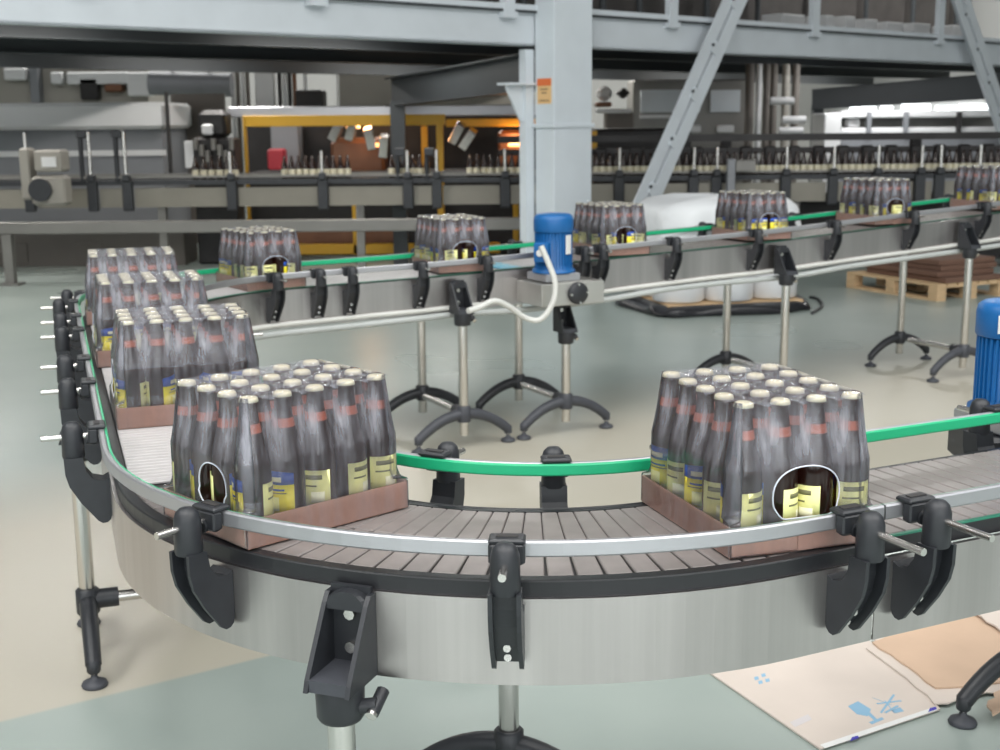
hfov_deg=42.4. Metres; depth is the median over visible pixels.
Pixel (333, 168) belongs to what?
beer bottle
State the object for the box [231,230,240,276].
bottle
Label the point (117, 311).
bottle
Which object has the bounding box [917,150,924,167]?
beer bottle
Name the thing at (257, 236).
bottle
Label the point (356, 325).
rail
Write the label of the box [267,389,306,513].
bottle
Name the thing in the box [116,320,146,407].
bottle
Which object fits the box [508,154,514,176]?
beer bottle
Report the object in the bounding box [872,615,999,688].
cardboard sheet
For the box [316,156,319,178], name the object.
beer bottle
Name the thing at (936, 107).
window
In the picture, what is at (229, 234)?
bottle
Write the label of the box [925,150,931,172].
beer bottle
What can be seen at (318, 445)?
bottle
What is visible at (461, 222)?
bottle
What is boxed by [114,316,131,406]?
bottle
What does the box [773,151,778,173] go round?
beer bottle
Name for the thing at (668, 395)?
bottle
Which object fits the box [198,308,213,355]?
bottle
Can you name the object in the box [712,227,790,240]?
tray
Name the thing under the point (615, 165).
beer bottle
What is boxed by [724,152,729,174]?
beer bottle
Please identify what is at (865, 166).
beer bottle
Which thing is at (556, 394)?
socket
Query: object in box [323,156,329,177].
beer bottle
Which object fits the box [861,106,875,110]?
window
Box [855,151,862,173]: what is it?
beer bottle
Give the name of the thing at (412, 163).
beer bottle
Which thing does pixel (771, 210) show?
bottle
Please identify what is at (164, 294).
bottle
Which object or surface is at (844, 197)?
bottle
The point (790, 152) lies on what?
beer bottle
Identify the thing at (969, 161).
beer bottle
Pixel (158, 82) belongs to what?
air duct
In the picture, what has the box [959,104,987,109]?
window
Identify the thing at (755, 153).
beer bottle
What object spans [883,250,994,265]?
bundle
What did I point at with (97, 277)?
bottle
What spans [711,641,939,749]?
cardboard sheet
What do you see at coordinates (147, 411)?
tray
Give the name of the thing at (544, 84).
notice sign
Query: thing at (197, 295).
bottle
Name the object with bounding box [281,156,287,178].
beer bottle
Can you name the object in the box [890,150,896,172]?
beer bottle
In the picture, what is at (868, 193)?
bottle
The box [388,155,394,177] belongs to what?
beer bottle
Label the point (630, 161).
beer bottle
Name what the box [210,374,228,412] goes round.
bottle
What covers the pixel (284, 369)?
bottle
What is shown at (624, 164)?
beer bottle
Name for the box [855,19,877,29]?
crate
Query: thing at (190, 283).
bottle
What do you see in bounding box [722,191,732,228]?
bottle
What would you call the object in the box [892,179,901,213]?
bottle
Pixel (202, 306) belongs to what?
bottle
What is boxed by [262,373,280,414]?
bottle
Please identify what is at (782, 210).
bottle
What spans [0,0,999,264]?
platform
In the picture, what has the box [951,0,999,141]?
diagonal brace
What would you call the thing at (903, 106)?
window
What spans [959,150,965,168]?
beer bottle
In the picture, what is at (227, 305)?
bottle
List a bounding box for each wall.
[0,233,197,266]
[168,0,999,185]
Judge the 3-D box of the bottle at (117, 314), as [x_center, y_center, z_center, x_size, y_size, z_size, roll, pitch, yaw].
[-0.916,-0.029,3.160,0.068,0.250,0.067,-1,11,0]
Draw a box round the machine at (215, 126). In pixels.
[184,110,243,263]
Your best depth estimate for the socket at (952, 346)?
7.58 m
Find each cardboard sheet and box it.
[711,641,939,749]
[866,637,999,704]
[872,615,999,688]
[978,610,999,630]
[987,690,999,716]
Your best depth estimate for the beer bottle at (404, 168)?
12.98 m
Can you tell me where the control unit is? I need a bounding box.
[19,148,72,205]
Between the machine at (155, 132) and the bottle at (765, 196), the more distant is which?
the machine at (155, 132)
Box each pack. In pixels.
[84,246,182,325]
[91,269,208,367]
[109,303,259,429]
[162,359,408,549]
[216,225,305,290]
[412,213,489,273]
[572,201,649,255]
[641,363,872,558]
[711,189,790,240]
[836,177,911,224]
[949,165,999,209]
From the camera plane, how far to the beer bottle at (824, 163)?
12.93 m
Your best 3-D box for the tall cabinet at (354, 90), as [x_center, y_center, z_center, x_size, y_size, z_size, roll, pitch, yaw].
[-0.891,-3.350,18.678,2.803,2.360,0.850,-1,11,0]
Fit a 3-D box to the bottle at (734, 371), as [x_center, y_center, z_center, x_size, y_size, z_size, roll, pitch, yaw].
[0.438,0.107,2.395,0.067,0.250,0.068,-1,11,0]
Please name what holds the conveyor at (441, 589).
on the floor
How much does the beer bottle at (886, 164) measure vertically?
0.243 m
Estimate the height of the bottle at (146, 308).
0.250 m
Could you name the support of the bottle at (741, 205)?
on the pack at (742, 210)
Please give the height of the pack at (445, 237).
0.250 m
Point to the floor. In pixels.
(172, 685)
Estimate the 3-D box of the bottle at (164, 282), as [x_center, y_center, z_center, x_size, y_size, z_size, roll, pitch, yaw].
[-1.041,-0.203,4.063,0.067,0.250,0.068,-1,11,0]
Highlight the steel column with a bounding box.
[497,0,594,253]
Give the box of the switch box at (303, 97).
[295,90,326,105]
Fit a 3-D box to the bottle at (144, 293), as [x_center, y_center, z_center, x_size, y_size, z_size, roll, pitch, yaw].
[-1.058,-0.174,3.917,0.067,0.250,0.068,-1,11,0]
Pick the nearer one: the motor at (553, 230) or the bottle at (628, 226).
the motor at (553, 230)
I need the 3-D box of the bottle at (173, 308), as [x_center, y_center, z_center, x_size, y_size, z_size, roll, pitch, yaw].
[-0.812,-0.051,3.266,0.068,0.250,0.066,-1,11,0]
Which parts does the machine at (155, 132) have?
post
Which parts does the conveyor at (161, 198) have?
panel, upright rod, panel, upright rod, panel, upright rod, leg, panel, upright rod, panel, upright rod, leg, panel, upright rod, panel, upright rod, rail, panel, rail, upright rod, panel, upright rod, panel, upright rod, panel, upright rod, panel, upright rod, leg, panel, upright rod, panel, upright rod, panel, upright rod, panel, upright rod, panel, upright rod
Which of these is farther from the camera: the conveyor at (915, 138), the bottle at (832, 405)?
the conveyor at (915, 138)
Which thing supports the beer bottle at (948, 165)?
on the conveyor at (161, 198)
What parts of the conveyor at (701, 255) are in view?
support leg, support leg, plate, guide rail, guide rail, support leg, support leg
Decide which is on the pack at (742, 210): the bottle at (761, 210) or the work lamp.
the bottle at (761, 210)
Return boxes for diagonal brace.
[633,0,746,202]
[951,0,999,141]
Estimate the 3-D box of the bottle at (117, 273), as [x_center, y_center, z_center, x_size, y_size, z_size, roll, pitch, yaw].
[-1.167,-0.194,4.019,0.067,0.250,0.068,-1,11,0]
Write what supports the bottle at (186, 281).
on the pack at (103, 309)
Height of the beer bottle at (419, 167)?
0.243 m
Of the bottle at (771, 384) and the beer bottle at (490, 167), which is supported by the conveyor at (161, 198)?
the beer bottle at (490, 167)
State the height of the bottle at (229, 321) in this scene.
0.250 m
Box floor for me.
[0,206,999,749]
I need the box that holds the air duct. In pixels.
[147,71,233,96]
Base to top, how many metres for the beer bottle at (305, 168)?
0.243 m
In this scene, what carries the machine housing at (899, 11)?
on the platform
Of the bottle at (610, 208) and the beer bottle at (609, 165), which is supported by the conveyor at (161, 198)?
the beer bottle at (609, 165)
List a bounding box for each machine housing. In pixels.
[472,0,715,17]
[716,0,971,33]
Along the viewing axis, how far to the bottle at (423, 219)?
6.17 m
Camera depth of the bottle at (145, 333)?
3.16 m
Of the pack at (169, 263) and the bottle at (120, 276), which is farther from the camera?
the pack at (169, 263)
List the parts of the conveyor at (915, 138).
leg, leg, leg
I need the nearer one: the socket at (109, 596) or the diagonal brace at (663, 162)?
the socket at (109, 596)
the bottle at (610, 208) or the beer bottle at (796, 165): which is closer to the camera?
the bottle at (610, 208)
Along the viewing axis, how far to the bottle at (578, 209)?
6.64 m
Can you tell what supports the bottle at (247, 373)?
on the pack at (317, 446)
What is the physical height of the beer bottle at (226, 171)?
0.243 m
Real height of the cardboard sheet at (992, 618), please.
0.005 m
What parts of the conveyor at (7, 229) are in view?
post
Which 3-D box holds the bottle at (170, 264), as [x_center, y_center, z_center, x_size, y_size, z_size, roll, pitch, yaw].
[-1.203,-0.327,4.719,0.068,0.250,0.066,-1,11,0]
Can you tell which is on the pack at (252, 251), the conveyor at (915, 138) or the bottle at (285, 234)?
the bottle at (285, 234)
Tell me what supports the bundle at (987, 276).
on the wooden pallet
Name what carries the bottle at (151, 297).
on the pack at (103, 309)
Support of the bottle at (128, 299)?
on the pack at (103, 309)
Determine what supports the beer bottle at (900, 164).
on the conveyor at (161, 198)
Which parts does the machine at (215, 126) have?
steel plate, casing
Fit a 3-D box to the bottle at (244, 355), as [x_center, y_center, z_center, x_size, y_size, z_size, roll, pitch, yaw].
[-0.619,-0.024,3.123,0.066,0.250,0.068,-1,11,0]
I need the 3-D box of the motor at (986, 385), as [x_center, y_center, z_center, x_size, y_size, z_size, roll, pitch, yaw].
[1.219,-0.027,3.010,0.238,0.300,0.202,-5,12,-20]
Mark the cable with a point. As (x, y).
(810, 297)
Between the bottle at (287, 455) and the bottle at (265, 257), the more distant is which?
the bottle at (265, 257)
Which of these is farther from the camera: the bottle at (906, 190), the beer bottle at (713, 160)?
the beer bottle at (713, 160)
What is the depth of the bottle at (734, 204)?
6.94 m
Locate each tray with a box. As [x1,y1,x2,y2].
[85,305,92,325]
[93,342,139,367]
[112,386,197,429]
[163,479,407,549]
[216,272,305,290]
[412,256,482,273]
[572,241,649,255]
[642,474,854,558]
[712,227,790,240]
[836,212,910,224]
[949,198,999,209]
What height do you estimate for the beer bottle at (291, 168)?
0.243 m
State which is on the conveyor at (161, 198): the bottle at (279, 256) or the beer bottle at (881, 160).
the beer bottle at (881, 160)
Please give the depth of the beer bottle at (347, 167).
12.97 m
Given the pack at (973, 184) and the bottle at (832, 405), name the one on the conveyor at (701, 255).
the pack at (973, 184)
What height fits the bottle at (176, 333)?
0.250 m
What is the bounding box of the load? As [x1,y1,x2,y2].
[615,193,810,317]
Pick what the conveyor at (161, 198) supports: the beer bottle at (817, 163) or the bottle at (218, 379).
the beer bottle at (817, 163)
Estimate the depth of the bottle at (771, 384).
2.24 m
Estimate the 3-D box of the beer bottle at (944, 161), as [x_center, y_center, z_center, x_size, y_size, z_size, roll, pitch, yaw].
[4.449,-2.142,12.960,0.068,0.243,0.068,-1,11,0]
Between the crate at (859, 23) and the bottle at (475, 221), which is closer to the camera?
the bottle at (475, 221)
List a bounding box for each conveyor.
[0,130,999,273]
[0,217,519,285]
[41,239,926,749]
[498,132,999,214]
[572,194,999,382]
[866,398,999,729]
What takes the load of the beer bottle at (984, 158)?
on the conveyor at (161, 198)
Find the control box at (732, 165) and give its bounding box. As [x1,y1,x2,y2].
[725,159,755,192]
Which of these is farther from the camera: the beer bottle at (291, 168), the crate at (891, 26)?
the crate at (891, 26)
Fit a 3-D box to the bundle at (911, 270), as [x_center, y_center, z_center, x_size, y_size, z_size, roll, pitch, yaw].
[3.737,-0.942,11.273,0.640,0.043,0.902,-6,12,-26]
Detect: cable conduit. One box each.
[252,302,481,330]
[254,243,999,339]
[466,245,557,322]
[604,237,999,293]
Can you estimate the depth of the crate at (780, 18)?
15.06 m
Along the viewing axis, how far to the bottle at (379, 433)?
2.33 m
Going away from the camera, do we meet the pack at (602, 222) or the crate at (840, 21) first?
the pack at (602, 222)
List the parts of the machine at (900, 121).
panel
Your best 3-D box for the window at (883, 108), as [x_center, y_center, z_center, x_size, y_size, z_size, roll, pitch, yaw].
[7.290,-5.022,24.275,0.193,0.094,0.150,-1,11,0]
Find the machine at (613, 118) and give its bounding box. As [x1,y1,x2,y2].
[594,86,633,127]
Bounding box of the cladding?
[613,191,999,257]
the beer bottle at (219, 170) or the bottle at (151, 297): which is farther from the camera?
the beer bottle at (219, 170)
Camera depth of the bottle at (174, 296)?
3.85 m
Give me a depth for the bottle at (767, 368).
2.38 m
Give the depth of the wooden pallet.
11.06 m
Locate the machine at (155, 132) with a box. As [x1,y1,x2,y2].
[0,92,191,221]
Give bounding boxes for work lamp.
[508,143,519,146]
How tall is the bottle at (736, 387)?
0.250 m
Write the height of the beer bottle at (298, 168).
0.243 m
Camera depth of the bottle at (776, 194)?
6.95 m
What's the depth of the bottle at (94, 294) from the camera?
3.97 m
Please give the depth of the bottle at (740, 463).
2.08 m
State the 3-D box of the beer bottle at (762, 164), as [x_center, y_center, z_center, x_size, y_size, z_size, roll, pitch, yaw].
[2.640,-2.126,12.963,0.068,0.243,0.068,-1,11,0]
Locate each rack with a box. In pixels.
[230,72,307,219]
[743,64,805,190]
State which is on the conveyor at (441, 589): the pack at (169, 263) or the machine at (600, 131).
the pack at (169, 263)
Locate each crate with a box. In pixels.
[762,13,804,23]
[834,16,854,27]
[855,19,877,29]
[877,22,903,30]
[903,23,930,32]
[932,25,962,35]
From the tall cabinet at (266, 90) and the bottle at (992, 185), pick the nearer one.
the bottle at (992, 185)
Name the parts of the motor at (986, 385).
motor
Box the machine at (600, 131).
[591,128,690,193]
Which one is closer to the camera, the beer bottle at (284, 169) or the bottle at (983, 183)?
the bottle at (983, 183)
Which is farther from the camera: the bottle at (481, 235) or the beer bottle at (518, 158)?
the beer bottle at (518, 158)
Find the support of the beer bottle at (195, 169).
on the conveyor at (161, 198)
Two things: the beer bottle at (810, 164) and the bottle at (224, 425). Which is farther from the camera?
the beer bottle at (810, 164)
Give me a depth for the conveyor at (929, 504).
2.27 m
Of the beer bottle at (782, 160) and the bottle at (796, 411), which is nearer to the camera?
the bottle at (796, 411)
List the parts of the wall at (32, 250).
door panel, door panel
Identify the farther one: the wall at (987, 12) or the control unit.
the wall at (987, 12)
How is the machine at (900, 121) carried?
on the floor
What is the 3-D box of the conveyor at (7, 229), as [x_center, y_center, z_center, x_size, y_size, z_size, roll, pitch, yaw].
[-2.361,-1.179,12.301,5.300,0.602,0.200,-1,11,0]
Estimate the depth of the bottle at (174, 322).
3.18 m
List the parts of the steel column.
post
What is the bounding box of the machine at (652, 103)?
[627,79,744,192]
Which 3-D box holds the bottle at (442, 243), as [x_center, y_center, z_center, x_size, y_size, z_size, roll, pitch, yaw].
[-0.269,-0.605,6.016,0.068,0.250,0.066,-1,11,0]
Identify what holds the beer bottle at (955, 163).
on the conveyor at (161, 198)
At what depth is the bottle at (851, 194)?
7.40 m
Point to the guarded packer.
(362, 133)
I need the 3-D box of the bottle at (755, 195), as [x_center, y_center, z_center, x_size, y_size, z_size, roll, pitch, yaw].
[1.364,-0.859,6.927,0.068,0.250,0.068,-1,11,0]
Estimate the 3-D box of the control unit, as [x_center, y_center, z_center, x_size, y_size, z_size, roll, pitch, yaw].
[-4.397,-1.919,12.462,0.425,0.554,0.290,-1,11,0]
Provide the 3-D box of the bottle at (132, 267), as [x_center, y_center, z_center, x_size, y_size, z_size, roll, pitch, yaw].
[-1.330,-0.318,4.679,0.068,0.250,0.068,-1,11,0]
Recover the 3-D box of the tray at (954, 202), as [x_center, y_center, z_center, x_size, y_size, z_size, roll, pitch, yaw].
[2.968,-1.044,7.839,0.277,0.050,0.348,-6,12,-24]
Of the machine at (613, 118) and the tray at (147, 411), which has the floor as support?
the machine at (613, 118)
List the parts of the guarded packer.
frame post, gripper arm, gripper arm, frame post, copper casing, gripper arm, gripper arm, panel, frame post, frame post, gripper arm, gripper arm, copper casing, frame post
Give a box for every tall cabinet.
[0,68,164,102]
[254,73,277,106]
[336,74,534,115]
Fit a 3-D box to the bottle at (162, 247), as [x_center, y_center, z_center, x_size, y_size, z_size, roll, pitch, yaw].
[-1.264,-0.364,4.907,0.066,0.250,0.068,-1,11,0]
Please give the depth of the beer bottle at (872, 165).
12.92 m
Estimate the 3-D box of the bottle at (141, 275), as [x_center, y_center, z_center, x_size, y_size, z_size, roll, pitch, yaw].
[-1.104,-0.199,4.041,0.068,0.250,0.066,-1,11,0]
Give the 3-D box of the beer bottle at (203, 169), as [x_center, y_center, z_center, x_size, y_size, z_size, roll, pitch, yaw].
[-2.988,-2.079,12.981,0.068,0.243,0.068,-1,11,0]
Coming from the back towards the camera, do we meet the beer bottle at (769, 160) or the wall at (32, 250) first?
the wall at (32, 250)
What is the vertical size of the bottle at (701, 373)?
0.250 m
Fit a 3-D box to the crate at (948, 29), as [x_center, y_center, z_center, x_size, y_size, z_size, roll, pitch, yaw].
[5.815,-4.417,16.746,0.274,0.234,0.300,-10,15,-41]
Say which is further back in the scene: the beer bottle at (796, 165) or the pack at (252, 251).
the beer bottle at (796, 165)
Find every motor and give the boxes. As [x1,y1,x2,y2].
[527,212,579,282]
[954,297,999,435]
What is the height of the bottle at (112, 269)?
0.250 m
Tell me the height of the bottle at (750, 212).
0.250 m
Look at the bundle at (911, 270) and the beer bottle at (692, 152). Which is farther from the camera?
the beer bottle at (692, 152)
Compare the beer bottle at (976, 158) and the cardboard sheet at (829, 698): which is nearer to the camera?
the cardboard sheet at (829, 698)
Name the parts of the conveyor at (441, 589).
rod, rod, rod, rod, rod, rod, rod, support leg, rod, rod, support leg, bed plate, plate, support leg, guide rail, rod, support leg, guide rail, plate, rod, transfer plate, support leg, support leg, support leg, rod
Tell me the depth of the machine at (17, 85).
18.42 m
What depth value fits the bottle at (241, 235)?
5.60 m
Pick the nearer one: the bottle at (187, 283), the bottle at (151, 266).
the bottle at (187, 283)
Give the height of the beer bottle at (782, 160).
0.243 m
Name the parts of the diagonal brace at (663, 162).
tie plate, tie plate, tie plate, tie plate, tie plate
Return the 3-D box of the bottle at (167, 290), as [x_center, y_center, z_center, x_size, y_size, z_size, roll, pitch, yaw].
[-0.995,-0.179,3.939,0.068,0.250,0.068,-1,11,0]
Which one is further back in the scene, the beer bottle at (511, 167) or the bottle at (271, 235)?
the beer bottle at (511, 167)
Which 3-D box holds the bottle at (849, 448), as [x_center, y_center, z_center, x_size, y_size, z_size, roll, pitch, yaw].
[0.586,0.151,2.166,0.066,0.250,0.068,-1,11,0]
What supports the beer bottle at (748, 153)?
on the conveyor at (161, 198)
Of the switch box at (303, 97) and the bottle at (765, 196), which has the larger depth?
the switch box at (303, 97)
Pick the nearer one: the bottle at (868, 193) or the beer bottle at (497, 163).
the bottle at (868, 193)
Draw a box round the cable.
[809,296,823,313]
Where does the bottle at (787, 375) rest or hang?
on the pack at (783, 443)
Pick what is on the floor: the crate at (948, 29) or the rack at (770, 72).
the rack at (770, 72)
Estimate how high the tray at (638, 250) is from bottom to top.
0.050 m
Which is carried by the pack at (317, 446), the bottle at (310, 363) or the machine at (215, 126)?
the bottle at (310, 363)
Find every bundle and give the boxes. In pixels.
[866,264,993,276]
[867,268,999,283]
[870,258,996,270]
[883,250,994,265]
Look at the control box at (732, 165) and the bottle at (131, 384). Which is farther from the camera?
the control box at (732, 165)
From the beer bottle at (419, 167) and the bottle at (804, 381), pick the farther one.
the beer bottle at (419, 167)
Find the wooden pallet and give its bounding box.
[846,270,999,301]
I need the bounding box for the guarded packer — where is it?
[228,104,535,255]
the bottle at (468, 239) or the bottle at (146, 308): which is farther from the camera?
the bottle at (468, 239)
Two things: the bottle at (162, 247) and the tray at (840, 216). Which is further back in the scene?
the tray at (840, 216)
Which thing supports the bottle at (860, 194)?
on the pack at (864, 197)
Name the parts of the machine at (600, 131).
yellow post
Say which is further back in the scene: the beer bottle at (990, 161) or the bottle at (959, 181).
the beer bottle at (990, 161)
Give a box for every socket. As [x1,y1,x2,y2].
[96,586,118,607]
[451,404,458,410]
[552,392,560,398]
[949,344,957,350]
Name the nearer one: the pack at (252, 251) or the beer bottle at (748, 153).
the pack at (252, 251)
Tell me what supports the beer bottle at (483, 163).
on the conveyor at (161, 198)
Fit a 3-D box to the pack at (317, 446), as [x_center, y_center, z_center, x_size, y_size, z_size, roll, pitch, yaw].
[-0.391,0.126,2.337,0.350,0.250,0.281,-11,15,-42]
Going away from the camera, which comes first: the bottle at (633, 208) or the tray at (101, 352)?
the tray at (101, 352)
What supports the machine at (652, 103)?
on the floor
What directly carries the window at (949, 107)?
in the wall at (987, 12)
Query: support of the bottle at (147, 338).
on the pack at (143, 390)
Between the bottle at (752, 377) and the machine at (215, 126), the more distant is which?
the machine at (215, 126)
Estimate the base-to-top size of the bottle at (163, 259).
0.250 m
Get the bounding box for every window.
[850,107,858,110]
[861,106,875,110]
[880,106,892,110]
[901,104,930,109]
[935,106,947,109]
[948,106,959,109]
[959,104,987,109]
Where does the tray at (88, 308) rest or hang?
on the pack at (169, 263)
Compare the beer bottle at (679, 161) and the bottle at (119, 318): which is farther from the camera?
the beer bottle at (679, 161)
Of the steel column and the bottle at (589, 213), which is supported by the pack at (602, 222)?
the bottle at (589, 213)
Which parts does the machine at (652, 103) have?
panel, panel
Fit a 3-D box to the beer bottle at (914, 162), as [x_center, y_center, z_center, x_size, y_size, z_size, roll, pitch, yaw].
[4.162,-2.135,12.940,0.068,0.243,0.068,-1,11,0]
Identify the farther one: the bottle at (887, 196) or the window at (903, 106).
the window at (903, 106)
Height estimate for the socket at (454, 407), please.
0.056 m
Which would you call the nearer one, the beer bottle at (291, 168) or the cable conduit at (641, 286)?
the cable conduit at (641, 286)
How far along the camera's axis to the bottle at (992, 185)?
7.64 m
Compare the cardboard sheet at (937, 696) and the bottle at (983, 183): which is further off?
the bottle at (983, 183)
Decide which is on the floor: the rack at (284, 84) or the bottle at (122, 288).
the rack at (284, 84)
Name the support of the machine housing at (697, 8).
on the platform
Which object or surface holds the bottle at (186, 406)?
on the pack at (317, 446)
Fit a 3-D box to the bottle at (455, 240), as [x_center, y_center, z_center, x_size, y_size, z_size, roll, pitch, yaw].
[-0.208,-0.611,6.043,0.068,0.250,0.068,-1,11,0]
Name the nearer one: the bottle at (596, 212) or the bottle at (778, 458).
the bottle at (778, 458)
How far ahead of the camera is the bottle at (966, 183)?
7.82 m
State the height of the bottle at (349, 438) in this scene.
0.250 m
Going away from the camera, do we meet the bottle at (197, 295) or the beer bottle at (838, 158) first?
the bottle at (197, 295)
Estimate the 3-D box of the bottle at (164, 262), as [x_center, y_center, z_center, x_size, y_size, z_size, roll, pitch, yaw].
[-1.223,-0.340,4.782,0.068,0.250,0.067,-1,11,0]
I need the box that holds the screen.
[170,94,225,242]
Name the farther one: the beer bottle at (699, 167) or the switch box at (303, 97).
the switch box at (303, 97)
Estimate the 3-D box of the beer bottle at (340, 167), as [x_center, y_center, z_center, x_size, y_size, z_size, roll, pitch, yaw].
[-1.609,-2.095,13.000,0.068,0.243,0.068,-1,11,0]
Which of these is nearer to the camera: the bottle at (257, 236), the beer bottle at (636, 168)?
the bottle at (257, 236)
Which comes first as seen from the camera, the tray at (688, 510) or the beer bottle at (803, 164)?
the tray at (688, 510)
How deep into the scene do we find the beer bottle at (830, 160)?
12.93 m
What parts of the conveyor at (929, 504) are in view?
guide rail, plate, guide rail, rod, rod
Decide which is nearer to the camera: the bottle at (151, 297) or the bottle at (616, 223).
the bottle at (151, 297)
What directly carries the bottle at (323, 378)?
on the pack at (317, 446)
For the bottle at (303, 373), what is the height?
0.250 m
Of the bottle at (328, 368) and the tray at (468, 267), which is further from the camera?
the tray at (468, 267)
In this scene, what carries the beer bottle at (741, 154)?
on the conveyor at (161, 198)
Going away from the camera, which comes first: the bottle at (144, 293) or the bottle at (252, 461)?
the bottle at (252, 461)
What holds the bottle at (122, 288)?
on the pack at (103, 309)
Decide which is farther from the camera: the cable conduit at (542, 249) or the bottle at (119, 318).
the cable conduit at (542, 249)
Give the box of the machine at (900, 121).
[810,110,999,191]
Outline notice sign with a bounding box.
[537,78,550,103]
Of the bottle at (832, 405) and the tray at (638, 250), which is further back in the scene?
the tray at (638, 250)
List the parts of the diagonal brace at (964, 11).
tie plate, tie plate, tie plate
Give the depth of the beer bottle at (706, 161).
12.92 m
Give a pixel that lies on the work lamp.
(510, 144)
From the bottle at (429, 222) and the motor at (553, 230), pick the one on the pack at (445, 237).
the bottle at (429, 222)
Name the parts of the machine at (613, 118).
tank, frame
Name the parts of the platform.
railing post, railing post, deck plate, railing post, kick rail, railing post, railing post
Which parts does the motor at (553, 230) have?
motor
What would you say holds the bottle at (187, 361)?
on the pack at (143, 390)
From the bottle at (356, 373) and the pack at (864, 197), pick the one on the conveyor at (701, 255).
the pack at (864, 197)
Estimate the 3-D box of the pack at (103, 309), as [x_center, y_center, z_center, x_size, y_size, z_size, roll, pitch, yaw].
[-1.070,-0.180,3.948,0.350,0.250,0.282,-4,12,-19]
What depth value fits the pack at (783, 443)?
2.14 m
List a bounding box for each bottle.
[86,255,99,311]
[93,274,105,338]
[94,276,106,344]
[95,279,108,344]
[96,281,114,350]
[107,254,119,308]
[112,309,128,391]
[113,312,130,399]
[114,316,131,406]
[116,273,128,308]
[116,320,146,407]
[117,275,129,308]
[119,278,131,308]
[121,280,142,348]
[127,253,140,303]
[138,272,150,309]
[139,274,152,312]
[140,307,155,357]
[141,277,154,322]
[141,311,158,361]
[143,279,166,342]
[143,315,160,379]
[145,318,175,405]
[146,252,161,300]
[160,247,169,277]
[160,271,172,305]
[161,248,171,281]
[161,250,172,287]
[162,252,181,293]
[162,273,174,311]
[164,276,177,321]
[166,278,185,345]
[167,306,183,353]
[170,309,186,359]
[172,313,188,367]
[172,379,197,498]
[174,317,203,401]
[183,270,194,303]
[184,272,196,308]
[186,275,199,312]
[189,277,206,339]
[191,384,218,501]
[192,157,198,179]
[195,304,210,348]
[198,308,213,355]
[200,157,206,179]
[200,311,217,367]
[203,315,231,388]
[208,156,214,178]
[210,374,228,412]
[211,390,237,510]
[216,156,222,178]
[219,228,228,273]
[223,303,236,342]
[224,156,228,178]
[225,229,234,275]
[225,306,240,352]
[228,310,244,364]
[230,379,248,413]
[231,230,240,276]
[231,314,258,378]
[232,156,238,178]
[232,395,273,516]
[237,231,246,277]
[242,369,259,394]
[243,232,258,277]
[251,384,272,447]
[254,230,260,254]
[258,231,273,275]
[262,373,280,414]
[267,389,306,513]
[268,229,274,252]
[272,230,287,272]
[273,364,289,388]
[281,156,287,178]
[282,228,288,251]
[283,379,304,440]
[286,229,301,272]
[288,156,294,178]
[293,368,310,410]
[295,156,301,178]
[300,384,337,504]
[302,156,308,178]
[302,359,319,382]
[309,156,315,178]
[314,373,335,431]
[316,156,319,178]
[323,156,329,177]
[323,364,339,406]
[330,155,336,177]
[331,378,367,497]
[337,155,343,177]
[344,155,350,177]
[344,368,365,425]
[362,373,396,489]
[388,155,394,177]
[403,156,405,177]
[410,155,415,177]
[415,215,423,257]
[416,155,422,177]
[420,216,428,258]
[425,217,434,259]
[430,218,439,261]
[435,219,449,260]
[446,217,452,239]
[449,218,462,259]
[459,217,465,239]
[462,218,475,258]
[467,154,472,176]
[472,216,478,238]
[474,154,479,176]
[475,217,488,257]
[481,154,486,176]
[487,154,493,176]
[495,154,500,176]
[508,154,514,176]
[516,154,519,176]
[573,202,582,241]
[579,203,588,243]
[585,204,594,244]
[592,205,600,243]
[593,153,598,175]
[598,205,611,244]
[599,153,605,175]
[606,153,612,175]
[607,204,612,224]
[611,205,622,244]
[613,153,617,175]
[618,204,624,223]
[621,153,626,175]
[622,204,634,242]
[627,153,632,175]
[630,203,635,222]
[633,153,639,175]
[634,204,645,241]
[640,153,646,175]
[647,153,651,168]
[651,371,679,488]
[667,377,696,499]
[676,153,681,174]
[683,152,689,174]
[684,385,714,509]
[689,152,692,174]
[695,368,713,399]
[696,152,702,174]
[701,392,733,520]
[703,152,709,174]
[710,152,715,174]
[713,375,730,410]
[715,191,725,227]
[719,152,723,174]
[720,400,761,527]
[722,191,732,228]
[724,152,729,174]
[728,366,745,391]
[729,192,739,229]
[731,382,749,408]
[732,152,736,174]
[737,192,746,230]
[738,152,744,174]
[744,193,756,230]
[745,152,750,174]
[746,372,764,399]
[750,389,769,458]
[751,192,757,207]
[752,152,757,174]
[756,193,766,229]
[759,152,765,174]
[760,397,797,524]
[761,363,778,388]
[764,192,767,208]
[765,152,771,174]
[765,379,783,417]
[766,192,777,228]
[772,191,777,207]
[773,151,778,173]
[777,192,787,227]
[779,151,784,173]
[779,370,797,396]
[785,386,804,453]
[789,151,792,173]
[793,151,799,173]
[796,394,833,516]
[799,376,817,417]
[800,151,806,173]
[807,151,813,173]
[814,151,820,173]
[819,384,839,448]
[821,151,827,173]
[828,151,832,173]
[831,391,868,506]
[836,151,840,173]
[840,178,849,212]
[842,151,848,173]
[847,178,857,213]
[848,151,855,173]
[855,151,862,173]
[855,179,865,214]
[862,151,868,173]
[863,179,873,214]
[869,151,875,173]
[871,180,883,215]
[876,151,882,172]
[882,179,892,214]
[883,150,889,172]
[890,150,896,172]
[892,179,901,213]
[897,150,903,172]
[901,179,910,212]
[904,150,910,172]
[910,150,917,172]
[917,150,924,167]
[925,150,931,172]
[931,150,937,172]
[938,151,945,167]
[945,150,951,172]
[952,150,958,172]
[953,166,963,198]
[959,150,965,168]
[961,166,972,199]
[966,150,972,164]
[970,166,980,199]
[973,150,978,164]
[978,167,988,200]
[982,150,986,164]
[986,167,998,200]
[987,149,993,172]
[994,149,999,164]
[998,174,999,200]

